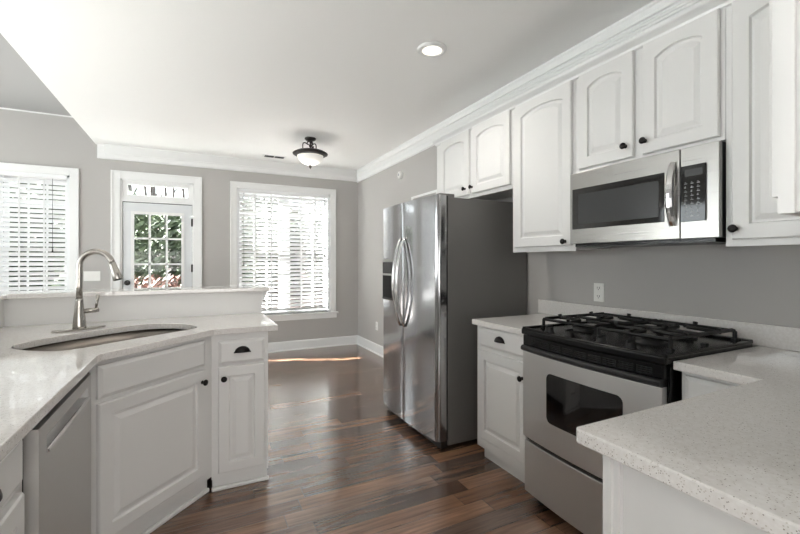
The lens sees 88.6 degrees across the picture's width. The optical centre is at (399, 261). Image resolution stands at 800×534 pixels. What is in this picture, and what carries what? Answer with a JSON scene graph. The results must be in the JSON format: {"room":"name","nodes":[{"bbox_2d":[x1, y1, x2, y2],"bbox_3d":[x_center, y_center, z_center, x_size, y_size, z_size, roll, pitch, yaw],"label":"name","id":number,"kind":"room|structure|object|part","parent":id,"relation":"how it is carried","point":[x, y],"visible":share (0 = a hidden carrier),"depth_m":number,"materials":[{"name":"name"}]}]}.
{"room":"kitchen","nodes":[
{"label":"kitchen","id":0,"kind":"room"},
{"bbox_2d":[0,33,70,115],"bbox_3d":[-3.031,-1.760,-0.549,3.750,0.100,10.713,0,0,-26],"label":"ceiling","id":1,"kind":"structure","parent":0,"point":[21,88],"depth_m":4.05,"materials":[{"name":"grey paint"}]},
{"bbox_2d":[0,291,261,327],"bbox_3d":[-1.109,0.753,1.442,1.557,1.073,2.970,0,0,-26],"label":"wall","id":2,"kind":"structure","parent":0,"point":[34,311],"depth_m":2.63,"materials":[{"name":"white paint"}]},
{"bbox_2d":[0,285,268,299],"bbox_3d":[-1.214,0.202,1.480,1.810,0.028,3.170,0,0,-26],"label":"bar","id":3,"kind":"object","parent":2,"relation":"on","point":[4,295],"visible":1,"depth_m":2.66,"materials":[{"name":"white stone"}]},
{"bbox_2d":[0,109,357,342],"bbox_3d":[-3.833,-0.210,4.944,7.000,3.000,0.160,0,0,-26],"label":"wall","id":4,"kind":"structure","parent":0,"point":[28,138],"depth_m":5.46,"materials":[{"name":"grey paint"}]},
{"bbox_2d":[0,107,72,117],"bbox_3d":[-5.295,-1.703,4.122,3.650,0.014,0.012,0,0,-26],"label":"trim","id":5,"kind":"structure","parent":4,"relation":"attached to","point":[0,107],"depth_m":4.68,"materials":[{"name":"white paint"}]},
{"bbox_2d":[0,162,78,290],"bbox_3d":[-4.500,-0.121,4.580,1.560,1.952,0.200,0,0,-26],"label":"window","id":6,"kind":"structure","parent":4,"relation":"in","point":[72,181],"depth_m":4.82,"materials":[{"name":"white paint"}]},
{"bbox_2d":[0,173,66,290],"bbox_3d":[-4.490,-0.129,4.559,1.296,1.758,0.076,0,0,-26],"label":"window blind","id":7,"kind":"object","parent":6,"relation":"attached to","point":[18,180],"visible":0.67,"depth_m":4.71,"materials":[{"name":"white plastic"}]},
{"bbox_3d":[-4.029,-0.535,4.755,0.015,0.850,0.015,0,0,-4],"label":"pull cord","id":8,"kind":"part","parent":7,"relation":"part of","materials":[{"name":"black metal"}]},
{"bbox_3d":[-4.223,0.285,4.776,0.590,0.890,0.025,0,0,-26],"label":"sash","id":9,"kind":"part","parent":6,"relation":"part of","materials":[{"name":"white plastic"}]},
{"bbox_3d":[-4.234,-0.550,4.798,0.590,0.860,0.025,0,0,-26],"label":"sash","id":10,"kind":"part","parent":6,"relation":"part of","materials":[{"name":"white plastic"}]},
{"bbox_2d":[84,271,99,280],"bbox_3d":[-3.694,0.175,4.917,0.164,0.116,0.013,0,0,-26],"label":"light switch","id":11,"kind":"object","parent":4,"relation":"attached to","point":[88,275],"visible":1,"depth_m":4.92,"materials":[{"name":"white plastic"}]},
{"bbox_2d":[97,144,104,158],"bbox_3d":[-3.611,-1.328,4.953,0.075,0.165,0.022,0,0,-26],"label":"trim","id":12,"kind":"structure","parent":4,"relation":"attached to","point":[100,148],"depth_m":4.95,"materials":[{"name":"white paint"}]},
{"bbox_2d":[111,170,201,288],"bbox_3d":[-3.105,0.087,5.278,1.000,2.405,0.210,0,0,-26],"label":"door","id":13,"kind":"structure","parent":4,"relation":"in","point":[124,205],"depth_m":5.21,"materials":[{"name":"white paint"}]},
{"bbox_2d":[104,144,356,181],"bbox_3d":[-2.103,-1.328,5.666,3.260,0.165,0.085,0,0,-26],"label":"trim","id":14,"kind":"structure","parent":4,"relation":"attached to","point":[113,152],"depth_m":5.53,"materials":[{"name":"white paint"}]},
{"bbox_2d":[230,181,338,320],"bbox_3d":[-1.676,-0.121,5.982,1.558,1.952,0.200,0,0,-26],"label":"window","id":15,"kind":"structure","parent":4,"relation":"in","point":[235,186],"depth_m":5.99,"materials":[{"name":"white paint"}]},
{"bbox_3d":[-2.010,-0.550,5.902,0.589,0.860,0.025,0,0,-26],"label":"sash","id":16,"kind":"part","parent":15,"relation":"part of","materials":[{"name":"white plastic"}]},
{"bbox_3d":[-1.999,0.285,5.880,0.589,0.890,0.025,0,0,-26],"label":"sash","id":17,"kind":"part","parent":15,"relation":"part of","materials":[{"name":"white plastic"}]},
{"bbox_2d":[239,190,327,313],"bbox_3d":[-1.666,-0.129,5.961,1.294,1.758,0.076,0,0,-26],"label":"window blind","id":18,"kind":"object","parent":15,"relation":"attached to","point":[246,196],"visible":0.82,"depth_m":5.95,"materials":[{"name":"white plastic"}]},
{"bbox_3d":[-1.669,0.740,5.968,1.294,0.020,0.050,0,0,-26],"label":"rail","id":19,"kind":"part","parent":18,"relation":"part of","materials":[{"name":"white"}]},
{"bbox_3d":[-1.411,-0.550,6.200,0.589,0.860,0.025,0,0,-26],"label":"sash","id":20,"kind":"part","parent":15,"relation":"part of","materials":[{"name":"white plastic"}]},
{"bbox_3d":[-1.400,0.285,6.178,0.589,0.890,0.025,0,0,-26],"label":"sash","id":21,"kind":"part","parent":15,"relation":"part of","materials":[{"name":"white plastic"}]},
{"bbox_2d":[268,335,356,352],"bbox_3d":[-1.641,1.222,5.928,2.200,0.135,0.028,0,0,-26],"label":"baseboard","id":22,"kind":"structure","parent":4,"relation":"attached to","point":[344,340],"depth_m":6.09,"materials":[{"name":"white paint"}]},
{"bbox_2d":[0,0,653,169],"bbox_3d":[0.251,-1.610,0.992,3.500,0.400,10.553,0,0,-26],"label":"ceiling","id":23,"kind":"structure","parent":0,"point":[248,79],"depth_m":2.88,"materials":[{"name":"white paint"}]},
{"bbox_2d":[262,154,285,158],"bbox_3d":[-1.686,-1.406,5.505,0.300,0.009,0.120,0,0,-26],"label":"ceiling vent","id":24,"kind":"object","parent":23,"relation":"in","point":[264,155],"visible":1,"depth_m":5.48,"materials":[{"name":"white metal"}]},
{"bbox_2d":[292,137,327,168],"bbox_3d":[-1.026,-1.234,4.693,0.396,0.353,0.396,0,0,-26],"label":"ceiling fixture","id":25,"kind":"object","parent":23,"relation":"attached to","point":[310,156],"visible":1,"depth_m":4.60,"materials":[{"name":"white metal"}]},
{"bbox_3d":[-1.026,-1.161,4.693,0.292,0.115,0.292,0,0,-26],"label":"lamp shade","id":26,"kind":"part","parent":25,"relation":"part of","materials":[{"name":"white glass"}]},
{"bbox_2d":[417,41,446,57],"bbox_3d":[0.212,-1.401,2.721,0.196,0.018,0.196,0,0,-26],"label":"recessed light","id":27,"kind":"object","parent":23,"relation":"in","point":[430,49],"visible":1,"depth_m":2.70,"materials":[{"name":"white paint"}]},
{"bbox_2d":[150,344,582,533],"bbox_3d":[-1.450,1.350,0.147,7.400,0.120,10.953,0,0,-26],"label":"floor","id":28,"kind":"structure","parent":0,"point":[340,461],"depth_m":2.42,"materials":[{"name":"brown wood"}]},
{"bbox_2d":[0,440,23,533],"bbox_3d":[-0.987,0.850,0.486,0.620,0.880,1.048,0,0,-26],"label":"base cabinet","id":29,"kind":"object","parent":28,"relation":"on","point":[11,465],"visible":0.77,"depth_m":0.97,"materials":[{"name":"white paint"}]},
{"bbox_3d":[-0.762,0.805,0.597,0.019,0.790,1.048,0,0,-26],"label":"frame","id":30,"kind":"part","parent":29,"relation":"part of","materials":[{"name":"white paint"}]},
{"bbox_3d":[-0.857,0.886,0.831,0.020,0.608,0.450,0,0,-26],"label":"door","id":31,"kind":"part","parent":29,"relation":"part of","materials":[{"name":"white paint"}]},
{"bbox_2d":[22,374,90,533],"bbox_3d":[-1.363,0.854,1.230,0.608,0.872,0.606,0,0,-26],"label":"dishwasher","id":32,"kind":"object","parent":28,"relation":"on","point":[56,481],"visible":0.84,"depth_m":1.28,"materials":[{"name":"silver metal"}]},
{"bbox_2d":[87,336,211,533],"bbox_3d":[-1.229,0.850,2.002,0.250,0.880,0.665,0,0,18],"label":"base cabinet","id":33,"kind":"object","parent":28,"relation":"on","point":[151,410],"visible":0.99,"depth_m":1.91,"materials":[{"name":"white paint"}]},
{"bbox_3d":[-1.153,0.499,1.959,0.020,0.138,0.576,0,0,18],"label":"drawer","id":34,"kind":"part","parent":33,"relation":"part of","materials":[{"name":"white paint"}]},
{"bbox_3d":[-1.178,1.279,1.986,0.020,0.022,0.665,0,0,18],"label":"shoe moulding","id":35,"kind":"part","parent":33,"relation":"part of","materials":[{"name":"white paint"}]},
{"bbox_3d":[-1.049,0.650,2.200,0.030,0.033,0.033,0,0,18],"label":"knob","id":36,"kind":"part","parent":33,"relation":"part of","materials":[{"name":"brown metal"}]},
{"bbox_2d":[211,331,268,491],"bbox_3d":[-1.039,0.850,2.610,0.308,0.880,0.650,0,0,-26],"label":"base cabinet","id":37,"kind":"object","parent":28,"relation":"on","point":[240,360],"visible":0.99,"depth_m":2.35,"materials":[{"name":"white paint"}]},
{"bbox_2d":[0,313,277,460],"bbox_3d":[-1.012,0.392,1.411,1.421,0.033,2.828,0,0,-26],"label":"countertop","id":38,"kind":"structure","parent":37,"relation":"on","point":[32,383],"depth_m":1.69,"materials":[{"name":"white stone"}]},
{"bbox_2d":[51,249,122,332],"bbox_3d":[-1.719,0.152,2.278,0.318,0.446,0.168,0,0,-26],"label":"faucet","id":39,"kind":"object","parent":38,"relation":"on","point":[79,318],"visible":1,"depth_m":2.25,"materials":[{"name":"silver metal"}]},
{"bbox_3d":[-1.765,0.371,2.258,0.060,0.008,0.256,0,0,30],"label":"plate","id":40,"kind":"part","parent":39,"relation":"part of","materials":[{"name":"silver metal"}]},
{"bbox_3d":[-1.683,0.070,2.270,0.196,0.281,0.031,0,0,-8],"label":"spout","id":41,"kind":"part","parent":39,"relation":"part of","materials":[{"name":"silver metal"}]},
{"bbox_3d":[-1.715,0.226,2.324,0.024,0.080,0.020,0,0,-26],"label":"lever","id":42,"kind":"part","parent":39,"relation":"part of","materials":[{"name":"silver metal"}]},
{"bbox_2d":[24,329,185,350],"bbox_3d":[-1.475,0.500,2.116,0.462,0.180,0.826,0,0,24],"label":"sink","id":43,"kind":"object","parent":38,"relation":"in","point":[110,338],"visible":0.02,"depth_m":2.26,"materials":[{"name":"grey metal"}]},
{"bbox_3d":[-0.917,1.279,2.364,0.308,0.022,0.024,0,0,-26],"label":"shoe moulding","id":44,"kind":"part","parent":37,"relation":"part of","materials":[{"name":"white paint"}]},
{"bbox_3d":[-0.908,0.514,2.357,0.249,0.132,0.020,0,0,-26],"label":"drawer","id":45,"kind":"part","parent":37,"relation":"part of","materials":[{"name":"white paint"}]},
{"bbox_3d":[-0.908,0.891,2.357,0.249,0.597,0.020,0,0,-26],"label":"door","id":46,"kind":"part","parent":37,"relation":"part of","materials":[{"name":"white paint"}]},
{"bbox_3d":[-0.897,0.503,2.338,0.092,0.038,0.028,0,0,-26],"label":"cup pull","id":47,"kind":"part","parent":37,"relation":"part of","materials":[{"name":"brown metal"}]},
{"bbox_2d":[382,193,526,448],"bbox_3d":[0.360,0.412,3.322,0.902,1.756,0.905,0,0,-26],"label":"refrigerator","id":48,"kind":"object","parent":28,"relation":"on","point":[449,261],"visible":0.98,"depth_m":2.92,"materials":[{"name":"grey metal"}]},
{"bbox_3d":[-0.096,0.052,3.395,0.009,0.095,0.220,0,0,-26],"label":"dispenser panel","id":49,"kind":"part","parent":48,"relation":"part of","materials":[{"name":"grey plastic"}]},
{"bbox_3d":[-0.078,0.150,3.392,0.033,0.340,0.270,0,0,-26],"label":"dispenser frame","id":50,"kind":"part","parent":48,"relation":"part of","materials":[{"name":"silver metal"}]},
{"bbox_3d":[-0.031,0.385,3.388,0.098,1.679,0.435,0,0,-26],"label":"freezer door","id":51,"kind":"part","parent":48,"relation":"part of","materials":[{"name":"silver metal"}]},
{"bbox_3d":[-0.026,0.160,3.180,0.085,0.680,0.026,0,0,-26],"label":"handle","id":52,"kind":"part","parent":48,"relation":"part of","materials":[{"name":"silver metal"}]},
{"bbox_3d":[0.003,0.160,3.123,0.085,0.680,0.026,0,0,-26],"label":"handle","id":53,"kind":"part","parent":48,"relation":"part of","materials":[{"name":"silver metal"}]},
{"bbox_3d":[0.171,0.385,2.982,0.098,1.679,0.460,0,0,-26],"label":"fridge door","id":54,"kind":"part","parent":48,"relation":"part of","materials":[{"name":"silver metal"}]},
{"bbox_2d":[477,325,527,482],"bbox_3d":[0.865,0.850,2.596,0.650,0.880,0.493,0,0,-26],"label":"base cabinet","id":55,"kind":"object","parent":28,"relation":"on","point":[499,353],"visible":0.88,"depth_m":2.47,"materials":[{"name":"white paint"}]},
{"bbox_3d":[0.589,0.470,2.461,0.028,0.038,0.092,0,0,-26],"label":"cup pull","id":56,"kind":"part","parent":55,"relation":"part of","materials":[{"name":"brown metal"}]},
{"bbox_3d":[0.613,0.483,2.462,0.020,0.118,0.436,0,0,-26],"label":"drawer","id":57,"kind":"part","parent":55,"relation":"part of","materials":[{"name":"white paint"}]},
{"bbox_3d":[0.613,0.849,2.462,0.020,0.562,0.436,0,0,-26],"label":"door","id":58,"kind":"part","parent":55,"relation":"part of","materials":[{"name":"white paint"}]},
{"bbox_2d":[472,314,585,334],"bbox_3d":[0.872,0.392,2.601,0.653,0.033,0.497,0,0,-26],"label":"countertop","id":59,"kind":"structure","parent":55,"relation":"on","point":[512,324],"depth_m":2.57,"materials":[{"name":"white stone"}]},
{"bbox_2d":[521,311,752,533],"bbox_3d":[1.108,0.789,2.016,0.704,1.001,0.764,0,0,-26],"label":"gas range","id":60,"kind":"object","parent":28,"relation":"on","point":[577,372],"visible":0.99,"depth_m":1.88,"materials":[{"name":"silver metal"}]},
{"bbox_3d":[0.759,0.342,2.085,0.052,0.036,0.052,0,0,-26],"label":"knob","id":61,"kind":"part","parent":60,"relation":"part of","materials":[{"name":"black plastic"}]},
{"bbox_3d":[0.838,1.095,1.886,0.044,0.274,0.738,0,0,-26],"label":"drawer","id":62,"kind":"part","parent":60,"relation":"part of","materials":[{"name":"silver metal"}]},
{"bbox_3d":[0.810,0.342,1.965,0.052,0.036,0.052,0,0,-26],"label":"knob","id":63,"kind":"part","parent":60,"relation":"part of","materials":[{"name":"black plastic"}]},
{"bbox_3d":[0.951,0.348,2.136,0.135,0.023,0.135,0,0,-26],"label":"burner","id":64,"kind":"part","parent":60,"relation":"part of","materials":[{"name":"black metal"}]},
{"bbox_2d":[521,344,666,478],"bbox_3d":[0.824,0.691,1.881,0.074,0.486,0.740,0,0,-26],"label":"oven","id":65,"kind":"object","parent":60,"relation":"in","point":[563,392],"depth_m":1.88,"materials":[{"name":"silver metal"}]},
{"bbox_3d":[0.888,0.342,1.810,0.052,0.036,0.052,0,0,-26],"label":"knob","id":66,"kind":"part","parent":60,"relation":"part of","materials":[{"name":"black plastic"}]},
{"bbox_3d":[0.952,0.342,1.696,0.052,0.036,0.052,0,0,-26],"label":"knob","id":67,"kind":"part","parent":60,"relation":"part of","materials":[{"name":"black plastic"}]},
{"bbox_2d":[522,321,752,364],"bbox_3d":[1.097,0.375,2.011,0.668,0.030,0.762,0,0,-26],"label":"cooktop","id":68,"kind":"object","parent":60,"relation":"in","point":[645,352],"depth_m":1.80,"materials":[{"name":"black metal"}]},
{"bbox_3d":[1.108,0.348,1.819,0.148,0.023,0.148,0,0,-26],"label":"burner","id":69,"kind":"part","parent":60,"relation":"part of","materials":[{"name":"black metal"}]},
{"bbox_3d":[1.332,0.348,1.930,0.113,0.023,0.113,0,0,-26],"label":"burner","id":70,"kind":"part","parent":60,"relation":"part of","materials":[{"name":"black metal"}]},
{"bbox_2d":[603,455,767,533],"bbox_3d":[0.939,0.850,0.829,0.843,0.880,0.650,0,0,-26],"label":"base cabinet","id":71,"kind":"object","parent":28,"relation":"on","point":[634,502],"visible":0.41,"depth_m":0.81,"materials":[{"name":"white paint"}]},
{"bbox_3d":[0.821,0.805,1.067,0.843,0.790,0.019,0,0,-26],"label":"frame","id":72,"kind":"part","parent":71,"relation":"part of","materials":[{"name":"white paint"}]},
{"bbox_2d":[682,372,738,399],"bbox_3d":[1.516,0.850,1.289,0.646,0.880,0.880,0,0,-26],"label":"base cabinet","id":73,"kind":"object","parent":28,"relation":"on","point":[693,385],"visible":0.14,"depth_m":1.49,"materials":[{"name":"white paint"}]},
{"bbox_2d":[576,346,799,533],"bbox_3d":[1.155,0.392,1.082,1.498,0.033,0.947,0,0,-26],"label":"countertop","id":74,"kind":"structure","parent":73,"relation":"on","point":[735,451],"depth_m":0.87,"materials":[{"name":"white stone"}]},
{"bbox_2d":[358,146,799,346],"bbox_3d":[1.716,-0.210,1.808,0.150,3.000,10.713,0,0,-26],"label":"wall","id":75,"kind":"structure","parent":0,"point":[753,284],"depth_m":2.37,"materials":[{"name":"grey paint"}]},
{"bbox_2d":[357,335,382,357],"bbox_3d":[-0.040,1.222,5.145,0.028,0.135,2.853,0,0,-26],"label":"baseboard","id":76,"kind":"structure","parent":75,"relation":"attached to","point":[369,345],"depth_m":5.92,"materials":[{"name":"white paint"}]},
{"bbox_2d":[397,171,402,178],"bbox_3d":[-0.004,-1.069,5.062,0.037,0.100,0.100,0,0,-26],"label":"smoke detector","id":77,"kind":"object","parent":75,"relation":"attached to","point":[400,173],"visible":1,"depth_m":5.03,"materials":[{"name":"white plastic"}]},
{"bbox_2d":[411,190,436,199],"bbox_3d":[0.264,-0.663,4.553,0.010,0.185,0.580,0,0,-26],"label":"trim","id":78,"kind":"structure","parent":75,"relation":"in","point":[433,191],"depth_m":4.52,"materials":[{"name":"white paint"}]},
{"bbox_2d":[437,109,512,200],"bbox_3d":[0.672,-0.790,3.342,0.354,0.570,0.998,0,0,-26],"label":"upper cabinet","id":79,"kind":"object","parent":75,"relation":"attached to","point":[476,163],"visible":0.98,"depth_m":3.16,"materials":[{"name":"white paint"}]},
{"bbox_3d":[0.459,-0.795,3.463,0.020,0.520,0.430,0,0,-26],"label":"door","id":80,"kind":"part","parent":79,"relation":"part of","materials":[{"name":"white paint"}]},
{"bbox_3d":[0.669,-0.795,3.040,0.020,0.520,0.435,0,0,-26],"label":"door","id":81,"kind":"part","parent":79,"relation":"part of","materials":[{"name":"white paint"}]},
{"bbox_2d":[356,0,734,182],"bbox_3d":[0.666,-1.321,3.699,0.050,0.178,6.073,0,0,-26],"label":"trim","id":82,"kind":"structure","parent":75,"relation":"attached to","point":[655,12],"depth_m":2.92,"materials":[{"name":"white paint"}]},
{"bbox_2d":[513,80,610,252],"bbox_3d":[1.011,-0.569,2.659,0.354,1.013,0.523,0,0,-26],"label":"upper cabinet","id":83,"kind":"object","parent":75,"relation":"attached to","point":[544,126],"visible":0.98,"depth_m":2.55,"materials":[{"name":"white paint"}]},
{"bbox_3d":[0.893,-0.573,2.589,0.020,0.958,0.470,0,0,-26],"label":"door","id":84,"kind":"part","parent":83,"relation":"part of","materials":[{"name":"white paint"}]},
{"bbox_3d":[0.906,-0.569,2.606,0.019,1.013,0.523,0,0,-26],"label":"frame","id":85,"kind":"part","parent":83,"relation":"part of","materials":[{"name":"white paint"}]},
{"bbox_2d":[594,283,603,301],"bbox_3d":[1.247,0.194,2.573,0.009,0.116,0.072,0,0,-26],"label":"outlet","id":86,"kind":"object","parent":75,"relation":"attached to","point":[598,287],"visible":1,"depth_m":2.57,"materials":[{"name":"white plastic"}]},
{"bbox_2d":[576,8,725,172],"bbox_3d":[1.295,-0.790,2.088,0.354,0.570,0.747,0,0,-26],"label":"upper cabinet","id":87,"kind":"object","parent":75,"relation":"attached to","point":[667,94],"visible":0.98,"depth_m":1.94,"materials":[{"name":"white paint"}]},
{"bbox_3d":[1.093,-0.787,2.187,0.020,0.532,0.326,0,0,-26],"label":"door","id":88,"kind":"part","parent":87,"relation":"part of","materials":[{"name":"white paint"}]},
{"bbox_3d":[1.125,-0.581,2.065,0.030,0.033,0.033,0,0,-26],"label":"knob","id":89,"kind":"part","parent":87,"relation":"part of","materials":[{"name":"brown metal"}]},
{"bbox_3d":[1.170,-0.582,1.974,0.030,0.033,0.033,0,0,-26],"label":"knob","id":90,"kind":"part","parent":87,"relation":"part of","materials":[{"name":"brown metal"}]},
{"bbox_2d":[570,141,725,247],"bbox_3d":[1.272,-0.289,2.080,0.393,0.414,0.749,0,0,-26],"label":"microwave","id":91,"kind":"object","parent":87,"relation":"attached to","point":[676,197],"visible":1,"depth_m":1.91,"materials":[{"name":"silver metal"}]},
{"bbox_3d":[1.093,-0.293,2.096,0.010,0.225,0.510,0,0,-26],"label":"door frame","id":92,"kind":"part","parent":91,"relation":"part of","materials":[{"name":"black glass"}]},
{"bbox_3d":[1.114,-0.298,2.085,0.036,0.396,0.600,0,0,-26],"label":"door","id":93,"kind":"part","parent":91,"relation":"part of","materials":[{"name":"silver metal"}]},
{"bbox_3d":[1.207,-0.301,1.827,0.051,0.285,0.028,0,0,-26],"label":"handle","id":94,"kind":"part","parent":91,"relation":"part of","materials":[{"name":"silver metal"}]},
{"bbox_2d":[684,182,699,216],"bbox_3d":[1.253,-0.269,1.761,0.001,0.148,0.061,0,0,-26],"label":"control panel","id":95,"kind":"object","parent":91,"relation":"attached to","point":[691,189],"depth_m":1.76,"materials":[{"name":"grey plastic"}]},
{"bbox_3d":[1.283,-0.298,1.748,0.033,0.396,0.145,0,0,-26],"label":"control panel","id":96,"kind":"part","parent":91,"relation":"part of","materials":[{"name":"silver metal"}]},
{"bbox_3d":[1.258,-0.787,1.853,0.020,0.532,0.326,0,0,-26],"label":"door","id":97,"kind":"part","parent":87,"relation":"part of","materials":[{"name":"white paint"}]},
{"bbox_2d":[538,299,799,351],"bbox_3d":[1.524,0.327,2.000,0.019,0.098,2.263,0,0,-26],"label":"backsplash","id":98,"kind":"structure","parent":75,"relation":"attached to","point":[773,336],"depth_m":2.00,"materials":[{"name":"white stone"}]},
{"bbox_2d":[726,0,799,246],"bbox_3d":[1.670,-0.569,1.331,0.354,1.013,0.939,0,0,-26],"label":"upper cabinet","id":99,"kind":"object","parent":75,"relation":"attached to","point":[753,218],"visible":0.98,"depth_m":1.61,"materials":[{"name":"white paint"}]},
{"bbox_3d":[1.335,-0.132,1.643,0.030,0.033,0.033,0,0,-26],"label":"knob","id":100,"kind":"part","parent":99,"relation":"part of","materials":[{"name":"brown metal"}]},
{"bbox_3d":[1.394,-0.060,0.603,1.500,2.700,0.120,0,0,-26],"label":"wall","id":101,"kind":"structure","parent":0,"visible":0},
{"bbox_2d":[769,0,799,215],"bbox_3d":[1.137,-0.573,0.746,1.163,1.005,0.363,0,0,-26],"label":"upper cabinet","id":102,"kind":"object","parent":101,"relation":"attached to","point":[784,15],"visible":1,"depth_m":0.60,"materials":[{"name":"white paint"}]},
{"bbox_3d":[0.814,-0.572,0.744,0.542,0.947,0.020,0,0,-26],"label":"door","id":103,"kind":"part","parent":102,"relation":"part of","materials":[{"name":"white paint"}]},
{"label":"outside","id":104,"kind":"structure","parent":0,"visible":0},
{"bbox_2d":[29,228,322,308],"bbox_3d":[-10.516,-0.635,20.654,55.000,4.550,33.647,0,0,-26],"label":"ground","id":105,"kind":"structure","parent":104,"point":[169,228],"depth_m":11.77,"materials":[{"name":"green plant"}]},
{"bbox_2d":[9,182,163,290],"bbox_3d":[-8.662,-0.098,10.866,4.346,3.983,3.560,0,0,-26],"label":"evergreen tree","id":106,"kind":"object","parent":105,"relation":"on","point":[129,192],"visible":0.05,"depth_m":9.68,"materials":[{"name":"green plant"}]},
{"bbox_2d":[50,214,171,289],"bbox_3d":[-5.920,-0.102,8.574,2.049,2.337,2.056,0,0,-26],"label":"shrub","id":107,"kind":"object","parent":105,"relation":"on","point":[143,251],"visible":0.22,"depth_m":8.42,"materials":[{"name":"green plant"}]},
{"bbox_2d":[128,185,137,193],"bbox_3d":[-10.732,-2.013,16.257,0.462,6.212,0.691,0,0,36],"label":"bare tree","id":108,"kind":"object","parent":105,"relation":"on","point":[129,186],"visible":0.03,"depth_m":16.15,"materials":[{"name":"grey plant"}]},
{"bbox_2d":[150,186,159,259],"bbox_3d":[-9.370,-2.211,15.493,0.508,6.607,0.616,0,0,-6],"label":"bare tree","id":109,"kind":"object","parent":105,"relation":"on","point":[151,188],"visible":0.09,"depth_m":15.43,"materials":[{"name":"grey plant"}]},
{"bbox_2d":[153,187,157,195],"bbox_3d":[-11.199,-2.760,18.772,0.498,7.706,0.535,0,0,-2],"label":"bare tree","id":110,"kind":"object","parent":105,"relation":"on","point":[154,188],"visible":0.06,"depth_m":18.69,"materials":[{"name":"grey plant"}]},
{"bbox_2d":[134,274,180,287],"bbox_3d":[-4.387,0.875,7.195,1.494,1.334,1.472,0,0,-26],"label":"shrub","id":111,"kind":"object","parent":105,"relation":"on","point":[146,285],"visible":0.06,"depth_m":7.24,"materials":[{"name":"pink plant"}]},
{"bbox_2d":[159,187,166,259],"bbox_3d":[-9.546,-2.739,16.733,0.682,7.661,0.457,0,0,-26],"label":"bare tree","id":112,"kind":"object","parent":105,"relation":"on","point":[165,189],"visible":0.06,"depth_m":16.65,"materials":[{"name":"grey plant"}]},
{"bbox_2d":[167,188,177,222],"bbox_3d":[-10.108,-2.438,18.235,0.617,7.060,0.463,0,0,-35],"label":"bare tree","id":113,"kind":"object","parent":105,"relation":"on","point":[173,189],"visible":0.16,"depth_m":18.11,"materials":[{"name":"grey plant"}]},
{"bbox_2d":[181,189,184,197],"bbox_3d":[-10.175,-2.455,19.123,0.529,7.094,0.558,0,0,8],"label":"bare tree","id":114,"kind":"object","parent":105,"relation":"on","point":[182,190],"visible":0.11,"depth_m":19.02,"materials":[{"name":"grey plant"}]},
{"bbox_2d":[173,217,262,284],"bbox_3d":[-4.440,-0.102,10.091,2.049,2.337,2.056,0,0,-26],"label":"shrub","id":115,"kind":"object","parent":105,"relation":"on","point":[178,244],"visible":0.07,"depth_m":9.67,"materials":[{"name":"green plant"}]},
{"bbox_2d":[165,197,304,285],"bbox_3d":[-5.079,-0.098,12.868,4.146,3.983,3.400,0,0,-26],"label":"evergreen tree","id":116,"kind":"object","parent":105,"relation":"on","point":[173,227],"visible":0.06,"depth_m":11.98,"materials":[{"name":"green plant"}]},
{"bbox_2d":[302,206,322,280],"bbox_3d":[-1.408,-0.098,14.468,4.146,3.983,3.400,0,0,-26],"label":"evergreen tree","id":117,"kind":"object","parent":105,"relation":"on","point":[319,206],"visible":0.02,"depth_m":13.67,"materials":[{"name":"green plant"}]}
]}

